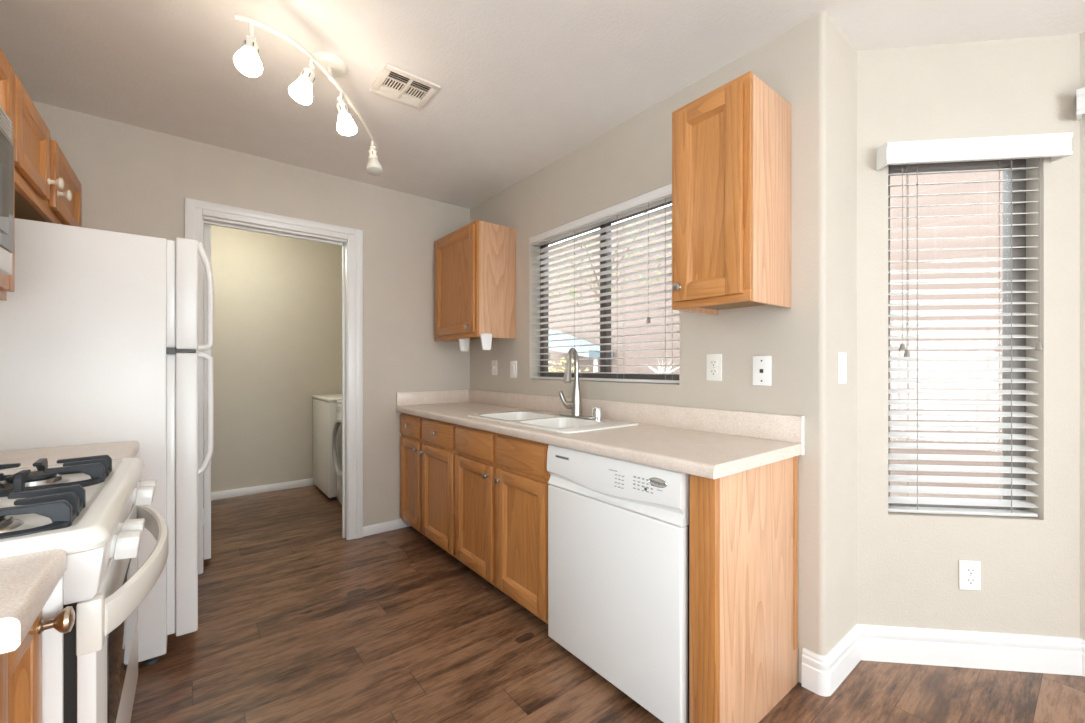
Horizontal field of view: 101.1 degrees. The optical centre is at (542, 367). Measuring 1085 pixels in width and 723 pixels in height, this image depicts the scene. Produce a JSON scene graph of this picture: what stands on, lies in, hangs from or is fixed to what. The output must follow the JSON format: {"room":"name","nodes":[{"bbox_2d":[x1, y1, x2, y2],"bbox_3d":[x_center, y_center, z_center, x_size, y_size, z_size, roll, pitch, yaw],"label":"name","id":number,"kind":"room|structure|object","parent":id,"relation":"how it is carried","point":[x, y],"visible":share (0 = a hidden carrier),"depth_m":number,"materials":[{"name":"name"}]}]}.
{"room":"kitchen","nodes":[
{"label":"kitchen","id":0,"kind":"room"},
{"bbox_2d":[32,101,469,525],"bbox_3d":[-1.619,-0.052,2.895,2.570,2.465,0.120,0,0,-38],"label":"wall","id":1,"kind":"structure","parent":0,"point":[133,179],"depth_m":3.07,"materials":[{"name":"paint"}]},
{"bbox_2d":[203,224,210,559],"bbox_3d":[-2.242,0.147,2.961,0.047,2.005,0.773,0,0,-38],"label":"door","id":2,"kind":"structure","parent":1,"relation":"in","point":[206,228],"depth_m":2.67,"materials":[{"name":"white paint"}]},
{"bbox_2d":[185,198,362,573],"bbox_3d":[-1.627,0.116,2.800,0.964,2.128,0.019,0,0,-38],"label":"trim","id":3,"kind":"structure","parent":1,"relation":"attached to","point":[194,209],"depth_m":3.04,"materials":[{"name":"white paint"}]},
{"bbox_2d":[363,518,409,536],"bbox_3d":[-1.115,1.145,3.209,0.348,0.070,0.012,0,0,-38],"label":"baseboard","id":4,"kind":"structure","parent":1,"relation":"attached to","point":[377,528],"depth_m":3.19,"materials":[{"name":"white paint"}]},
{"bbox_2d":[203,224,341,491],"bbox_3d":[-2.655,-0.052,4.237,2.610,2.465,0.100,0,0,-38],"label":"wall","id":5,"kind":"structure","parent":0,"point":[277,346],"depth_m":4.23,"materials":[{"name":"paint"}]},
{"bbox_2d":[211,478,314,499],"bbox_3d":[-2.648,1.144,4.171,2.540,0.072,0.012,0,0,-38],"label":"baseboard","id":6,"kind":"structure","parent":5,"relation":"attached to","point":[231,493],"depth_m":4.17,"materials":[{"name":"white paint"}]},
{"bbox_2d":[0,0,1084,208],"bbox_3d":[0.339,-1.335,1.160,3.730,0.100,8.700,0,0,-38],"label":"ceiling","id":7,"kind":"structure","parent":0,"point":[525,85],"depth_m":1.87,"materials":[{"name":"paint"}]},
{"bbox_2d":[234,14,382,175],"bbox_3d":[-0.885,-1.132,1.917,0.184,0.307,0.975,0,0,9],"label":"track light","id":8,"kind":"object","parent":7,"relation":"attached to","point":[247,61],"visible":1,"depth_m":1.69,"materials":[{"name":"white metal"}]},
{"bbox_2d":[241,38,257,54],"bbox_3d":[-0.987,-1.073,1.506,0.051,0.063,0.061,0,0,-38],"label":"socket","id":9,"kind":"object","parent":8,"relation":"attached to","point":[248,43],"depth_m":1.49,"materials":[{"name":"white metal"}]},
{"bbox_2d":[298,68,314,85],"bbox_3d":[-0.891,-1.096,1.689,0.058,0.060,0.049,0,0,-38],"label":"socket","id":10,"kind":"object","parent":8,"relation":"attached to","point":[307,77],"depth_m":1.67,"materials":[{"name":"white metal"}]},
{"bbox_2d":[337,102,349,115],"bbox_3d":[-0.849,-1.095,1.906,0.053,0.058,0.053,0,0,-38],"label":"socket","id":11,"kind":"object","parent":8,"relation":"attached to","point":[342,108],"depth_m":1.89,"materials":[{"name":"white metal"}]},
{"bbox_2d":[368,149,377,158],"bbox_3d":[-0.876,-1.095,2.311,0.049,0.058,0.054,0,0,-38],"label":"socket","id":12,"kind":"object","parent":8,"relation":"attached to","point":[372,153],"depth_m":2.29,"materials":[{"name":"white metal"}]},
{"bbox_2d":[370,63,439,109],"bbox_3d":[-0.632,-1.279,2.050,0.246,0.012,0.232,0,0,-38],"label":"ceiling vent","id":13,"kind":"object","parent":7,"relation":"in","point":[394,83],"visible":1,"depth_m":2.04,"materials":[{"name":"beige metal"}]},
{"bbox_2d":[130,485,1084,722],"bbox_3d":[0.339,1.210,1.160,3.730,0.060,8.700,0,0,-38],"label":"floor","id":14,"kind":"structure","parent":0,"point":[299,621],"depth_m":1.79,"materials":[{"name":"brown wood"}]},
{"bbox_2d":[0,606,74,722],"bbox_3d":[-0.910,0.752,0.427,0.617,0.856,0.229,0,0,-38],"label":"base cabinet","id":15,"kind":"object","parent":14,"relation":"on","point":[21,668],"visible":0.71,"depth_m":0.64,"materials":[{"name":"brown wood"}]},
{"bbox_2d":[0,549,66,653],"bbox_3d":[-0.912,0.253,0.419,0.607,0.140,0.244,0,0,-38],"label":"countertop","id":16,"kind":"structure","parent":15,"relation":"on","point":[27,581],"depth_m":0.58,"materials":[{"name":"beige laminate"}]},
{"bbox_2d":[0,455,168,722],"bbox_3d":[-1.176,0.703,0.856,0.703,0.954,0.768,0,0,-38],"label":"gas range","id":17,"kind":"object","parent":14,"relation":"on","point":[94,509],"visible":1,"depth_m":0.79,"materials":[{"name":"white metal"}]},
{"bbox_2d":[0,458,143,557],"bbox_3d":[-1.201,0.280,0.836,0.639,0.032,0.768,0,0,-38],"label":"cooktop","id":18,"kind":"object","parent":17,"relation":"in","point":[88,531],"depth_m":0.80,"materials":[{"name":"white metal"}]},
{"bbox_2d":[0,218,213,664],"bbox_3d":[-1.932,0.328,1.920,0.812,1.704,0.771,0,0,-38],"label":"refrigerator","id":19,"kind":"object","parent":14,"relation":"on","point":[99,328],"visible":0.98,"depth_m":1.70,"materials":[{"name":"metal"}]},
{"bbox_2d":[312,394,341,499],"bbox_3d":[-1.800,0.670,4.381,0.710,1.020,0.662,0,0,-38],"label":"washing machine","id":20,"kind":"object","parent":14,"relation":"on","point":[324,406],"visible":0.34,"depth_m":4.03,"materials":[{"name":"grey plastic"}]},
{"bbox_2d":[332,400,341,504],"bbox_3d":[-1.369,0.735,3.848,0.734,0.890,0.665,0,0,-38],"label":"dryer","id":21,"kind":"object","parent":14,"relation":"on","point":[337,430],"visible":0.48,"depth_m":3.71,"materials":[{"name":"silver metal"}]},
{"bbox_2d":[400,412,465,565],"bbox_3d":[-0.566,0.752,3.100,0.616,0.856,0.861,0,0,-38],"label":"base cabinet","id":22,"kind":"object","parent":14,"relation":"on","point":[428,452],"visible":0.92,"depth_m":2.87,"materials":[{"name":"brown wood"}]},
{"bbox_2d":[396,390,804,478],"bbox_3d":[-0.048,0.253,2.453,0.611,0.145,2.520,0,0,-38],"label":"countertop","id":23,"kind":"structure","parent":22,"relation":"on","point":[702,442],"depth_m":1.85,"materials":[{"name":"beige laminate"}]},
{"bbox_2d":[468,407,637,433],"bbox_3d":[0.020,0.326,2.361,0.484,0.231,0.870,0,0,-38],"label":"sink","id":24,"kind":"object","parent":23,"relation":"in","point":[541,420],"depth_m":2.33,"materials":[{"name":"white ceramic"}]},
{"bbox_2d":[558,348,591,418],"bbox_3d":[0.139,0.084,2.411,0.180,0.377,0.260,0,0,-38],"label":"kitchen faucet","id":25,"kind":"object","parent":23,"relation":"on","point":[574,405],"visible":0.91,"depth_m":2.43,"materials":[{"name":"silver metal"}]},
{"bbox_2d":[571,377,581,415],"bbox_3d":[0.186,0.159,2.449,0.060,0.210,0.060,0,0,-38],"label":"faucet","id":26,"kind":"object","parent":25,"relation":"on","point":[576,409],"depth_m":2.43,"materials":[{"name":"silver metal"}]},
{"bbox_2d":[455,424,550,624],"bbox_3d":[-0.028,0.752,2.420,0.616,0.856,0.868,0,0,-38],"label":"base cabinet","id":27,"kind":"object","parent":14,"relation":"on","point":[501,480],"visible":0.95,"depth_m":2.18,"materials":[{"name":"brown wood"}]},
{"bbox_2d":[547,444,688,722],"bbox_3d":[0.437,0.753,1.806,0.553,0.853,0.656,0,0,-38],"label":"dishwasher","id":28,"kind":"object","parent":14,"relation":"on","point":[618,529],"visible":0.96,"depth_m":1.56,"materials":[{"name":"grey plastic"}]},
{"bbox_2d":[609,469,623,488],"bbox_3d":[0.263,0.397,1.587,0.007,0.056,0.072,0,0,-38],"label":"print","id":29,"kind":"object","parent":28,"relation":"attached to","point":[616,476],"depth_m":1.59},
{"bbox_2d":[633,476,661,493],"bbox_3d":[0.348,0.393,1.480,0.006,0.042,0.119,0,0,-38],"label":"print","id":30,"kind":"object","parent":28,"relation":"attached to","point":[641,484],"depth_m":1.48},
{"bbox_2d":[689,456,797,722],"bbox_3d":[0.707,0.752,1.526,0.572,0.856,0.090,0,0,-38],"label":"end panel","id":31,"kind":"object","parent":14,"relation":"on","point":[743,526],"visible":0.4,"depth_m":1.42,"materials":[{"name":"brown wood"}]},
{"bbox_3d":[-1.637,0.752,1.318,0.581,0.856,0.522,0,0,-38],"label":"base cabinet","id":32,"kind":"object","parent":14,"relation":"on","visible":0},
{"bbox_2d":[0,441,138,468],"bbox_3d":[-1.629,0.253,1.325,0.607,0.140,0.529,0,0,-38],"label":"countertop","id":33,"kind":"structure","parent":32,"relation":"on","point":[128,449],"depth_m":1.48,"materials":[{"name":"beige laminate"}]},
{"bbox_2d":[470,30,788,414],"bbox_3d":[0.196,-0.052,2.759,0.150,2.465,2.585,0,0,-38],"label":"wall","id":34,"kind":"structure","parent":0,"point":[632,159],"depth_m":2.25,"materials":[{"name":"paint"}]},
{"bbox_2d":[435,220,515,342],"bbox_3d":[-0.526,-0.582,3.257,0.363,0.768,0.643,0,0,-38],"label":"upper cabinet","id":35,"kind":"object","parent":34,"relation":"attached to","point":[475,263],"visible":1,"depth_m":3.05,"materials":[{"name":"brown wood"}]},
{"bbox_2d":[459,333,491,350],"bbox_3d":[-0.462,-0.165,3.036,0.083,0.109,0.324,0,0,-38],"label":"paper towel holder","id":36,"kind":"object","parent":35,"relation":"attached to","point":[486,339],"visible":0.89,"depth_m":2.92,"materials":[{"name":"white plastic"}]},
{"bbox_2d":[492,360,496,374],"bbox_3d":[-0.362,0.006,3.331,0.016,0.110,0.072,0,0,-38],"label":"light switch","id":37,"kind":"object","parent":34,"relation":"attached to","point":[494,363],"visible":1,"depth_m":3.33,"materials":[{"name":"white plastic"}]},
{"bbox_2d":[510,361,516,377],"bbox_3d":[-0.207,0.016,3.138,0.012,0.120,0.080,0,0,-38],"label":"wall outlet","id":38,"kind":"object","parent":34,"relation":"attached to","point":[513,364],"visible":1,"depth_m":3.13,"materials":[{"name":"white plastic"}]},
{"bbox_2d":[396,390,800,443],"bbox_3d":[-0.049,0.233,2.456,0.609,0.100,2.514,0,0,-38],"label":"backsplash","id":39,"kind":"structure","parent":34,"relation":"attached to","point":[786,428],"depth_m":2.18,"materials":[{"name":"beige laminate"}]},
{"bbox_2d":[541,201,678,383],"bbox_3d":[0.357,-0.395,2.601,0.053,0.952,1.166,0,0,-38],"label":"window","id":40,"kind":"structure","parent":34,"relation":"in","point":[544,369],"depth_m":2.57,"materials":[{"name":"brown metal"}]},
{"bbox_2d":[529,183,678,383],"bbox_3d":[0.301,-0.397,2.557,0.073,0.949,1.164,0,0,-38],"label":"window blind","id":41,"kind":"object","parent":40,"relation":"attached to","point":[659,196],"visible":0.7,"depth_m":2.46,"materials":[{"name":"white plastic"}]},
{"bbox_2d":[707,354,721,380],"bbox_3d":[0.744,0.002,1.937,0.009,0.116,0.072,0,0,-38],"label":"wall outlet","id":42,"kind":"object","parent":34,"relation":"attached to","point":[714,361],"visible":1,"depth_m":1.93,"materials":[{"name":"white plastic"}]},
{"bbox_2d":[710,369,716,374],"bbox_3d":[0.743,0.021,1.936,0.004,0.029,0.034,0,0,-38],"label":"receptacle","id":43,"kind":"object","parent":42,"relation":"attached to","point":[712,371],"depth_m":1.93,"materials":[{"name":"white plastic"}]},
{"bbox_2d":[710,360,716,365],"bbox_3d":[0.743,-0.018,1.936,0.004,0.029,0.034,0,0,-38],"label":"receptacle","id":44,"kind":"object","parent":42,"relation":"attached to","point":[712,362],"depth_m":1.93,"materials":[{"name":"white plastic"}]},
{"bbox_2d":[672,71,790,314],"bbox_3d":[0.705,-0.609,1.701,0.363,0.770,0.310,0,0,-38],"label":"upper cabinet","id":45,"kind":"object","parent":34,"relation":"attached to","point":[731,144],"visible":1,"depth_m":1.59,"materials":[{"name":"brown wood"}]},
{"bbox_2d":[753,356,770,385],"bbox_3d":[0.872,0.015,1.776,0.008,0.118,0.074,0,0,-38],"label":"phone jack","id":46,"kind":"object","parent":34,"relation":"attached to","point":[761,364],"visible":1,"depth_m":1.77,"materials":[{"name":"plastic"}]},
{"bbox_2d":[789,12,856,682],"bbox_3d":[1.111,-0.052,1.758,0.345,2.465,0.120,0,0,-38],"label":"wall","id":47,"kind":"structure","parent":0,"point":[822,61],"depth_m":1.66,"materials":[{"name":"paint"}]},
{"bbox_2d":[838,352,846,383],"bbox_3d":[1.147,0.004,1.703,0.076,0.120,0.012,0,0,-38],"label":"light switch","id":48,"kind":"object","parent":47,"relation":"attached to","point":[842,357],"visible":1,"depth_m":1.69,"materials":[{"name":"plastic"}]},
{"bbox_2d":[802,624,1084,696],"bbox_3d":[1.566,1.111,1.699,1.215,0.137,0.218,0,0,1],"label":"baseboard","id":49,"kind":"structure","parent":47,"relation":"attached to","point":[822,675],"depth_m":1.74,"materials":[{"name":"white paint"}]},
{"bbox_2d":[857,34,1079,637],"bbox_3d":[1.681,-0.052,1.835,0.799,2.465,0.140,0,0,7],"label":"wall","id":50,"kind":"structure","parent":0,"point":[908,563],"depth_m":1.76,"materials":[{"name":"paint"}]},
{"bbox_2d":[888,159,1025,509],"bbox_3d":[1.681,-0.140,1.858,0.556,1.467,0.045,0,0,7],"label":"window","id":51,"kind":"structure","parent":50,"relation":"in","point":[1016,163],"depth_m":1.82,"materials":[{"name":"metal"}]},
{"bbox_2d":[876,132,1072,516],"bbox_3d":[1.665,-0.144,1.764,0.637,1.467,0.138,0,0,7],"label":"window blind","id":52,"kind":"object","parent":51,"relation":"attached to","point":[1057,146],"visible":0.86,"depth_m":1.79,"materials":[{"name":"white plastic"}]},
{"bbox_2d":[959,560,980,589],"bbox_3d":[1.686,0.822,1.760,0.076,0.114,0.009,0,0,7],"label":"wall outlet","id":53,"kind":"object","parent":50,"relation":"attached to","point":[969,571],"visible":1,"depth_m":1.76,"materials":[{"name":"plastic"}]},
{"bbox_2d":[966,577,975,584],"bbox_3d":[1.686,0.842,1.758,0.034,0.029,0.004,0,0,7],"label":"receptacle","id":54,"kind":"object","parent":53,"relation":"attached to","point":[969,580],"depth_m":1.76,"materials":[{"name":"plastic"}]},
{"bbox_2d":[966,567,975,574],"bbox_3d":[1.686,0.802,1.758,0.034,0.029,0.004,0,0,7],"label":"receptacle","id":55,"kind":"object","parent":53,"relation":"attached to","point":[969,570],"depth_m":1.76,"materials":[{"name":"plastic"}]},
{"bbox_2d":[1080,32,1084,638],"bbox_3d":[3.230,-0.052,0.365,0.140,2.465,3.565,0,0,-38],"label":"wall","id":56,"kind":"structure","parent":0,"point":[1082,35],"depth_m":1.71,"materials":[{"name":"paint"}]},
{"bbox_2d":[1076,87,1084,119],"bbox_3d":[2.662,-0.997,0.907,0.076,0.101,2.021,0,0,-38],"label":"window valance","id":57,"kind":"object","parent":56,"relation":"attached to","point":[1080,93],"visible":1,"depth_m":1.67,"materials":[{"name":"white paint"}]},
{"bbox_3d":[-1.085,-0.052,0.066,0.100,2.465,8.450,0,0,-38],"label":"wall","id":58,"kind":"structure","parent":0,"visible":0},
{"bbox_2d":[0,106,13,274],"bbox_3d":[-1.285,-0.433,0.729,0.404,0.397,0.767,0,0,-38],"label":"microwave","id":59,"kind":"object","parent":58,"relation":"attached to","point":[6,125],"visible":1,"depth_m":1.11,"materials":[{"name":"white plastic"}]},
{"bbox_2d":[0,48,14,300],"bbox_3d":[-1.669,-0.570,1.157,0.334,0.730,0.346,0,0,-38],"label":"upper cabinet","id":60,"kind":"object","parent":58,"relation":"attached to","point":[7,74],"visible":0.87,"depth_m":1.34,"materials":[{"name":"brown wood"}]},
{"bbox_2d":[15,76,81,226],"bbox_3d":[-2.102,-0.768,1.736,0.375,0.333,1.095,0,0,-38],"label":"upper cabinet","id":61,"kind":"object","parent":58,"relation":"attached to","point":[47,188],"visible":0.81,"depth_m":1.68,"materials":[{"name":"brown wood"}]},
{"label":"outside","id":62,"kind":"structure","parent":0,"visible":0},
{"bbox_2d":[890,481,1002,499],"bbox_3d":[3.327,1.380,10.279,14.030,0.100,36.000,0,0,-38],"label":"ground","id":63,"kind":"structure","parent":62,"point":[895,483],"depth_m":4.66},
{"bbox_2d":[549,357,588,371],"bbox_3d":[0.284,0.585,6.591,0.643,1.499,1.470,0,0,-38],"label":"shrub","id":64,"kind":"object","parent":63,"relation":"on","point":[572,368],"visible":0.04,"depth_m":6.55,"materials":[{"name":"green plant"}]},
{"bbox_2d":[549,330,612,371],"bbox_3d":[0.619,0.255,9.254,0.650,2.150,1.650,0,0,-38],"label":"awning","id":65,"kind":"object","parent":63,"relation":"on","point":[566,336],"visible":0.29,"depth_m":8.95,"materials":[{"name":"blue paint"}]},
{"bbox_2d":[551,208,671,304],"bbox_3d":[1.031,-0.628,7.426,1.428,3.918,3.417,0,0,-38],"label":"tree","id":66,"kind":"object","parent":63,"relation":"on","point":[596,277],"visible":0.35,"depth_m":7.32,"materials":[{"name":"green plant"}]},
{"bbox_2d":[648,355,678,372],"bbox_3d":[1.807,0.541,6.731,0.711,1.578,0.749,0,0,-38],"label":"fan palm","id":67,"kind":"object","parent":63,"relation":"on","point":[660,369],"visible":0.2,"depth_m":6.79,"materials":[{"name":"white plant"}]},
{"bbox_2d":[549,169,1002,495],"bbox_3d":[2.194,-0.720,8.109,0.300,4.100,30.000,0,0,-38],"label":"wall","id":68,"kind":"structure","parent":63,"relation":"on","point":[994,175],"depth_m":5.09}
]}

